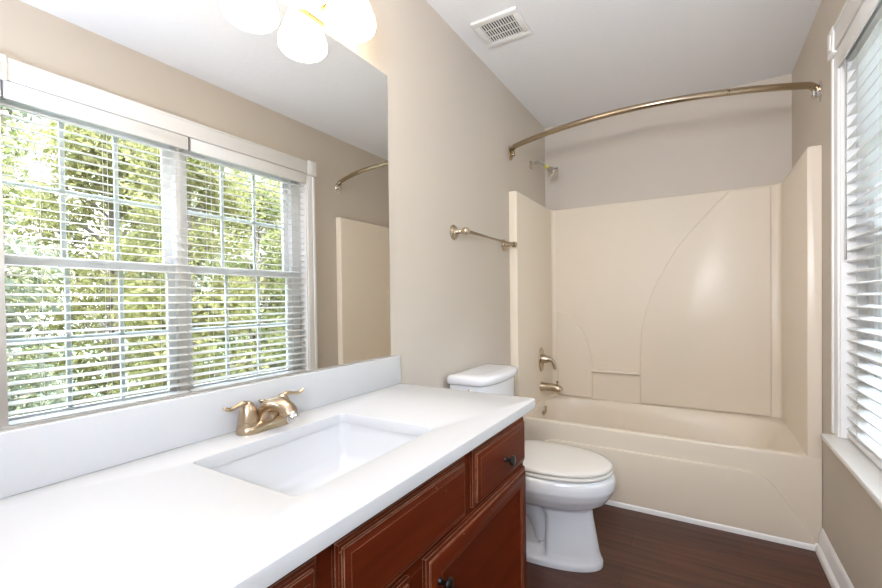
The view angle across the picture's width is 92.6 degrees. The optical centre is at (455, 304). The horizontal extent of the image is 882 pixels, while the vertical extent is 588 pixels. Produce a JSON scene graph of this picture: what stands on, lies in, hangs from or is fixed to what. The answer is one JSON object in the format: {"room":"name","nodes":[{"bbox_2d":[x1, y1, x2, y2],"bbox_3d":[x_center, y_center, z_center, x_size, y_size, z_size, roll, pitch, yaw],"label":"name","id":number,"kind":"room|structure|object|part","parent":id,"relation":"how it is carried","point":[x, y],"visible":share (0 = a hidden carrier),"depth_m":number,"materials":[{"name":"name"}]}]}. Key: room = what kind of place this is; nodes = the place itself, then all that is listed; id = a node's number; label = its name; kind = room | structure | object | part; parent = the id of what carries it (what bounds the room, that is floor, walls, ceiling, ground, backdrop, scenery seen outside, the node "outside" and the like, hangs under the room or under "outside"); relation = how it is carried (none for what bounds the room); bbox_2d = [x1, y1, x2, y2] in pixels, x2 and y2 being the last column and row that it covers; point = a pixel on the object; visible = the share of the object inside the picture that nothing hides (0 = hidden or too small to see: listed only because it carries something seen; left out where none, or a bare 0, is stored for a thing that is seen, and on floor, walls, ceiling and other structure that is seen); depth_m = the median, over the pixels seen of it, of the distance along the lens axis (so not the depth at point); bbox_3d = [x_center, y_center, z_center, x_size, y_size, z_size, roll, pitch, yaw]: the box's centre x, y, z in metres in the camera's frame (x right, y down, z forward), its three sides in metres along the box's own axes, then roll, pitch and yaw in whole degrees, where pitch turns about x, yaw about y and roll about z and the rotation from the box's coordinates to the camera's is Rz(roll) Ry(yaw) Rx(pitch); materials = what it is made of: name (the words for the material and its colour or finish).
{"room":"bathroom","nodes":[
{"label":"bathroom","id":0,"kind":"room"},
{"bbox_2d":[0,0,544,430],"bbox_3d":[-0.415,-0.095,1.521,0.150,2.494,4.515,0,1,30],"label":"wall","id":1,"kind":"structure","parent":0,"point":[453,123],"depth_m":2.00,"materials":[{"name":"paint"}]},
{"bbox_2d":[0,0,390,428],"bbox_3d":[-0.574,-0.334,1.096,0.004,1.082,1.249,0,1,30],"label":"mirror","id":2,"kind":"object","parent":1,"relation":"attached to","point":[194,194],"visible":1,"depth_m":0.97,"materials":[{"name":"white mirror"}]},
{"bbox_2d":[0,355,400,498],"bbox_3d":[-0.550,0.266,1.115,0.020,0.111,1.292,0,1,30],"label":"backsplash","id":3,"kind":"structure","parent":1,"relation":"attached to","point":[32,457],"depth_m":0.91,"materials":[{"name":"white stone"}]},
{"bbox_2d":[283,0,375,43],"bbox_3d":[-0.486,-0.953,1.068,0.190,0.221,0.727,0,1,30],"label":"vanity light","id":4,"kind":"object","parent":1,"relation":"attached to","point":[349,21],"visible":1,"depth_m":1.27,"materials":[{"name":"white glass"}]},
{"bbox_3d":[-0.424,-0.931,1.142,0.157,0.172,0.157,0,1,30],"label":"lamp shade","id":5,"kind":"part","parent":4,"relation":"part of","materials":[{"name":"white glass"}]},
{"bbox_3d":[-0.328,-0.934,1.306,0.157,0.172,0.157,0,1,30],"label":"lamp shade","id":6,"kind":"part","parent":4,"relation":"part of","materials":[{"name":"white glass"}]},
{"bbox_2d":[450,225,516,250],"bbox_3d":[0.181,-0.362,2.310,0.088,0.074,0.686,0,1,30],"label":"towel bar","id":7,"kind":"object","parent":1,"relation":"attached to","point":[454,231],"visible":1,"depth_m":2.08,"materials":[{"name":"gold metal"}]},
{"bbox_3d":[0.027,-0.357,2.046,0.088,0.074,0.074,0,1,30],"label":"post","id":8,"kind":"part","parent":7,"relation":"part of","materials":[{"name":"silver metal"}]},
{"bbox_3d":[0.335,-0.367,2.575,0.088,0.074,0.074,0,1,30],"label":"post","id":9,"kind":"part","parent":7,"relation":"part of","materials":[{"name":"silver metal"}]},
{"bbox_2d":[529,161,558,177],"bbox_3d":[0.623,-0.958,2.961,0.202,0.143,0.084,0,1,30],"label":"shower","id":10,"kind":"object","parent":1,"relation":"attached to","point":[552,171],"visible":1,"depth_m":2.94,"materials":[{"name":"silver metal"}]},
{"bbox_3d":[0.590,-0.991,2.980,0.125,0.058,0.021,0,1,30],"label":"shower arm","id":11,"kind":"part","parent":10,"relation":"part of","materials":[{"name":"silver metal"}]},
{"bbox_2d":[508,80,821,160],"bbox_3d":[0.959,-0.970,2.225,1.527,0.094,0.253,0,1,30],"label":"shower curtain rod","id":12,"kind":"object","parent":1,"relation":"attached to","point":[816,89],"visible":1,"depth_m":2.03,"materials":[{"name":"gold metal"}]},
{"bbox_2d":[426,0,821,127],"bbox_3d":[0.293,-1.395,1.083,1.824,0.100,4.515,0,1,30],"label":"ceiling","id":13,"kind":"structure","parent":0,"point":[580,59],"depth_m":2.24,"materials":[{"name":"white paint"}]},
{"bbox_2d":[470,6,531,47],"bbox_3d":[0.225,-1.349,2.058,0.234,0.014,0.214,0,1,30],"label":"ceiling vent","id":14,"kind":"object","parent":13,"relation":"in","point":[507,25],"visible":1,"depth_m":2.05,"materials":[{"name":"white"}]},
{"bbox_2d":[545,74,791,209],"bbox_3d":[1.405,-0.135,2.986,1.524,2.494,0.150,0,1,30],"label":"wall","id":15,"kind":"structure","parent":0,"point":[742,140],"depth_m":2.84,"materials":[{"name":"paint"}]},
{"bbox_2d":[526,504,830,587],"bbox_3d":[0.324,1.199,1.117,1.824,0.100,4.515,0,1,30],"label":"floor","id":16,"kind":"structure","parent":0,"point":[638,549],"depth_m":1.86,"materials":[{"name":"brown wood"}]},
{"bbox_2d":[268,417,526,587],"bbox_3d":[-0.293,0.755,0.984,0.586,0.807,1.231,0,1,30],"label":"vanity cabinet","id":17,"kind":"object","parent":16,"relation":"on","point":[464,526],"visible":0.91,"depth_m":0.95,"materials":[{"name":"brown wood"}]},
{"bbox_2d":[0,355,534,587],"bbox_3d":[-0.308,0.280,0.975,0.578,0.140,1.292,0,1,30],"label":"countertop","id":18,"kind":"structure","parent":17,"relation":"on","point":[127,497],"depth_m":0.75,"materials":[{"name":"white stone"}]},
{"bbox_2d":[222,388,304,435],"bbox_3d":[-0.491,0.278,1.102,0.173,0.085,0.173,-1,1,-15],"label":"faucet","id":19,"kind":"object","parent":18,"relation":"on","point":[273,412],"visible":1,"depth_m":1.05,"materials":[{"name":"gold metal"}]},
{"bbox_3d":[-0.533,0.250,1.033,0.020,0.022,0.075,0,1,22],"label":"lever","id":20,"kind":"part","parent":19,"relation":"part of","materials":[{"name":"gold metal"}]},
{"bbox_3d":[-0.523,0.272,1.060,0.049,0.060,0.049,0,1,30],"label":"handle","id":21,"kind":"part","parent":19,"relation":"part of","materials":[{"name":"gold metal"}]},
{"bbox_3d":[-0.463,0.276,1.085,0.148,0.082,0.068,0,1,30],"label":"spout","id":22,"kind":"part","parent":19,"relation":"part of","materials":[{"name":"gold metal"}]},
{"bbox_3d":[-0.471,0.270,1.148,0.049,0.060,0.049,0,1,30],"label":"handle","id":23,"kind":"part","parent":19,"relation":"part of","materials":[{"name":"gold metal"}]},
{"bbox_3d":[-0.453,0.247,1.171,0.020,0.023,0.075,0,1,38],"label":"lever","id":24,"kind":"part","parent":19,"relation":"part of","materials":[{"name":"gold metal"}]},
{"bbox_2d":[211,423,416,495],"bbox_3d":[-0.300,0.426,0.976,0.391,0.152,0.496,0,1,30],"label":"sink","id":25,"kind":"object","parent":18,"relation":"in","point":[296,467],"visible":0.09,"depth_m":1.13,"materials":[{"name":"white ceramic"}]},
{"bbox_3d":[-0.292,0.454,0.487,0.021,0.146,0.340,0,1,30],"label":"drawer","id":26,"kind":"part","parent":17,"relation":"part of","materials":[{"name":"brown wood"}]},
{"bbox_3d":[-0.082,0.447,0.847,0.021,0.146,0.421,0,1,30],"label":"false drawer","id":27,"kind":"part","parent":17,"relation":"part of","materials":[{"name":"brown wood"}]},
{"bbox_3d":[-0.231,0.787,0.590,0.020,0.494,0.568,0,1,30],"label":"door","id":28,"kind":"part","parent":17,"relation":"part of","materials":[{"name":"brown wood"}]},
{"bbox_3d":[-0.094,0.704,0.867,0.020,0.707,1.231,0,1,30],"label":"frame","id":29,"kind":"part","parent":17,"relation":"part of","materials":[{"name":"brown wood"}]},
{"bbox_3d":[-0.021,0.596,0.901,0.031,0.030,0.030,0,1,30],"label":"knob","id":30,"kind":"part","parent":17,"relation":"part of","materials":[{"name":"black metal"}]},
{"bbox_3d":[0.084,0.777,1.132,0.020,0.494,0.571,0,1,30],"label":"door","id":31,"kind":"part","parent":17,"relation":"part of","materials":[{"name":"brown wood"}]},
{"bbox_3d":[0.134,0.440,1.219,0.021,0.146,0.353,0,1,30],"label":"drawer","id":32,"kind":"part","parent":17,"relation":"part of","materials":[{"name":"brown wood"}]},
{"bbox_3d":[0.156,0.445,1.206,0.031,0.030,0.030,0,1,30],"label":"knob","id":33,"kind":"part","parent":17,"relation":"part of","materials":[{"name":"black metal"}]},
{"bbox_2d":[447,363,615,571],"bbox_3d":[0.369,0.729,1.975,0.715,0.816,0.437,0,1,30],"label":"toilet","id":34,"kind":"object","parent":16,"relation":"on","point":[565,483],"visible":0.47,"depth_m":1.82,"materials":[{"name":"white ceramic"}]},
{"bbox_3d":[0.157,0.549,2.100,0.204,0.365,0.408,0,1,30],"label":"tank","id":35,"kind":"part","parent":34,"relation":"part of","materials":[{"name":"white ceramic"}]},
{"bbox_3d":[0.157,0.344,2.097,0.228,0.043,0.428,0,1,30],"label":"tank lid","id":36,"kind":"part","parent":34,"relation":"part of","materials":[{"name":"white ceramic"}]},
{"bbox_3d":[0.456,0.699,1.930,0.494,0.026,0.374,0,1,30],"label":"seat lid","id":37,"kind":"part","parent":34,"relation":"part of","materials":[{"name":"white plastic"}]},
{"bbox_3d":[0.457,0.722,1.929,0.496,0.016,0.376,0,1,30],"label":"seat","id":38,"kind":"part","parent":34,"relation":"part of","materials":[{"name":"white plastic"}]},
{"bbox_3d":[0.420,0.934,1.955,0.609,0.406,0.390,0,1,30],"label":"bowl","id":39,"kind":"part","parent":34,"relation":"part of","materials":[{"name":"white ceramic"}]},
{"bbox_2d":[509,145,821,544],"bbox_3d":[1.184,0.196,2.603,1.520,1.842,0.743,0,1,30],"label":"bathtub","id":40,"kind":"object","parent":16,"relation":"on","point":[682,334],"visible":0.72,"depth_m":2.67,"materials":[{"name":"beige plastic"}]},
{"bbox_2d":[542,405,546,414],"bbox_3d":[0.633,0.753,3.002,0.028,0.077,0.078,0,1,30],"label":"overflow plate","id":41,"kind":"object","parent":40,"relation":"attached to","point":[544,411],"visible":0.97,"depth_m":2.98,"materials":[{"name":"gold metal"}]},
{"bbox_2d":[539,347,556,371],"bbox_3d":[0.660,0.391,2.997,0.109,0.176,0.104,0,1,30],"label":"shower valve","id":42,"kind":"object","parent":40,"relation":"attached to","point":[543,358],"visible":1,"depth_m":2.99,"materials":[{"name":"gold metal"}]},
{"bbox_3d":[0.664,0.405,2.994,0.100,0.106,0.068,0,1,30],"label":"lever handle","id":43,"kind":"part","parent":42,"relation":"part of","materials":[{"name":"silver metal"}]},
{"bbox_2d":[540,381,562,392],"bbox_3d":[0.682,0.577,2.988,0.158,0.085,0.070,0,1,30],"label":"tub spout","id":44,"kind":"object","parent":40,"relation":"attached to","point":[544,386],"visible":1,"depth_m":2.97,"materials":[{"name":"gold metal"}]},
{"bbox_3d":[1.144,0.480,3.020,0.330,0.026,0.034,0,1,30],"label":"shelf rail","id":45,"kind":"part","parent":40,"relation":"part of","materials":[{"name":"beige plastic"}]},
{"bbox_3d":[1.352,-0.017,2.899,1.319,1.403,0.017,0,1,30],"label":"moulded panel","id":46,"kind":"part","parent":40,"relation":"part of","materials":[{"name":"beige plastic"}]},
{"bbox_2d":[522,394,821,543],"bbox_3d":[1.196,0.906,2.618,1.520,0.423,0.730,0,1,30],"label":"tub","id":47,"kind":"object","parent":40,"relation":"attached to","point":[746,470],"depth_m":2.24,"materials":[{"name":"beige plastic"}]},
{"bbox_3d":[1.011,0.965,2.299,1.480,0.315,0.017,0,1,30],"label":"apron panel","id":48,"kind":"part","parent":40,"relation":"part of","materials":[{"name":"beige plastic"}]},
{"bbox_2d":[605,500,818,550],"bbox_3d":[1.010,1.110,2.296,1.492,0.032,0.016,0,1,30],"label":"trim","id":49,"kind":"structure","parent":40,"relation":"attached to","point":[767,537],"depth_m":2.11,"materials":[{"name":"white paint"}]},
{"bbox_2d":[792,0,881,587],"bbox_3d":[1.032,-0.101,0.679,0.150,2.494,4.515,0,1,30],"label":"wall","id":50,"kind":"structure","parent":0,"point":[851,519],"depth_m":1.82,"materials":[{"name":"paint"}]},
{"bbox_2d":[815,545,839,587],"bbox_3d":[0.780,1.136,0.428,0.016,0.032,3.445,0,1,30],"label":"trim","id":51,"kind":"structure","parent":50,"relation":"attached to","point":[831,578],"depth_m":1.77,"materials":[{"name":"white paint"}]},
{"bbox_2d":[819,528,853,587],"bbox_3d":[0.791,1.099,0.418,0.014,0.106,3.480,0,1,30],"label":"baseboard","id":52,"kind":"structure","parent":50,"relation":"attached to","point":[837,568],"depth_m":1.72,"materials":[{"name":"white paint"}]},
{"bbox_2d":[820,0,881,508],"bbox_3d":[1.139,-0.263,0.936,0.193,1.643,1.772,0,1,30],"label":"trim","id":53,"kind":"structure","parent":50,"relation":"attached to","point":[864,470],"depth_m":1.64,"materials":[{"name":"white paint"}]},
{"bbox_3d":[1.521,-0.234,1.687,0.017,1.511,0.072,0,1,30],"label":"casing","id":54,"kind":"part","parent":53,"relation":"part of","materials":[{"name":"white paint"}]},
{"bbox_3d":[1.113,0.548,0.942,0.135,0.022,1.728,0,1,30],"label":"window stool","id":55,"kind":"part","parent":53,"relation":"part of","materials":[{"name":"white paint"}]},
{"bbox_2d":[837,0,881,469],"bbox_3d":[1.317,-0.232,1.268,0.080,1.509,0.829,0,1,30],"label":"window blind","id":56,"kind":"object","parent":50,"relation":"attached to","point":[861,44],"visible":1,"depth_m":1.48,"materials":[{"name":"white plastic"}]},
{"bbox_3d":[1.337,0.513,1.272,0.048,0.020,0.829,0,1,30],"label":"rail","id":57,"kind":"part","parent":56,"relation":"part of","materials":[{"name":"white plastic"}]},
{"bbox_2d":[868,155,881,391],"bbox_3d":[1.393,-0.230,1.233,0.078,1.519,0.838,0,1,30],"label":"window","id":58,"kind":"structure","parent":50,"relation":"in","point":[876,274],"depth_m":1.55,"materials":[{"name":"white glass"}]},
{"bbox_3d":[1.370,0.130,1.213,0.027,0.760,0.760,0,1,30],"label":"sash","id":59,"kind":"part","parent":58,"relation":"part of","materials":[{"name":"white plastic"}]}
]}

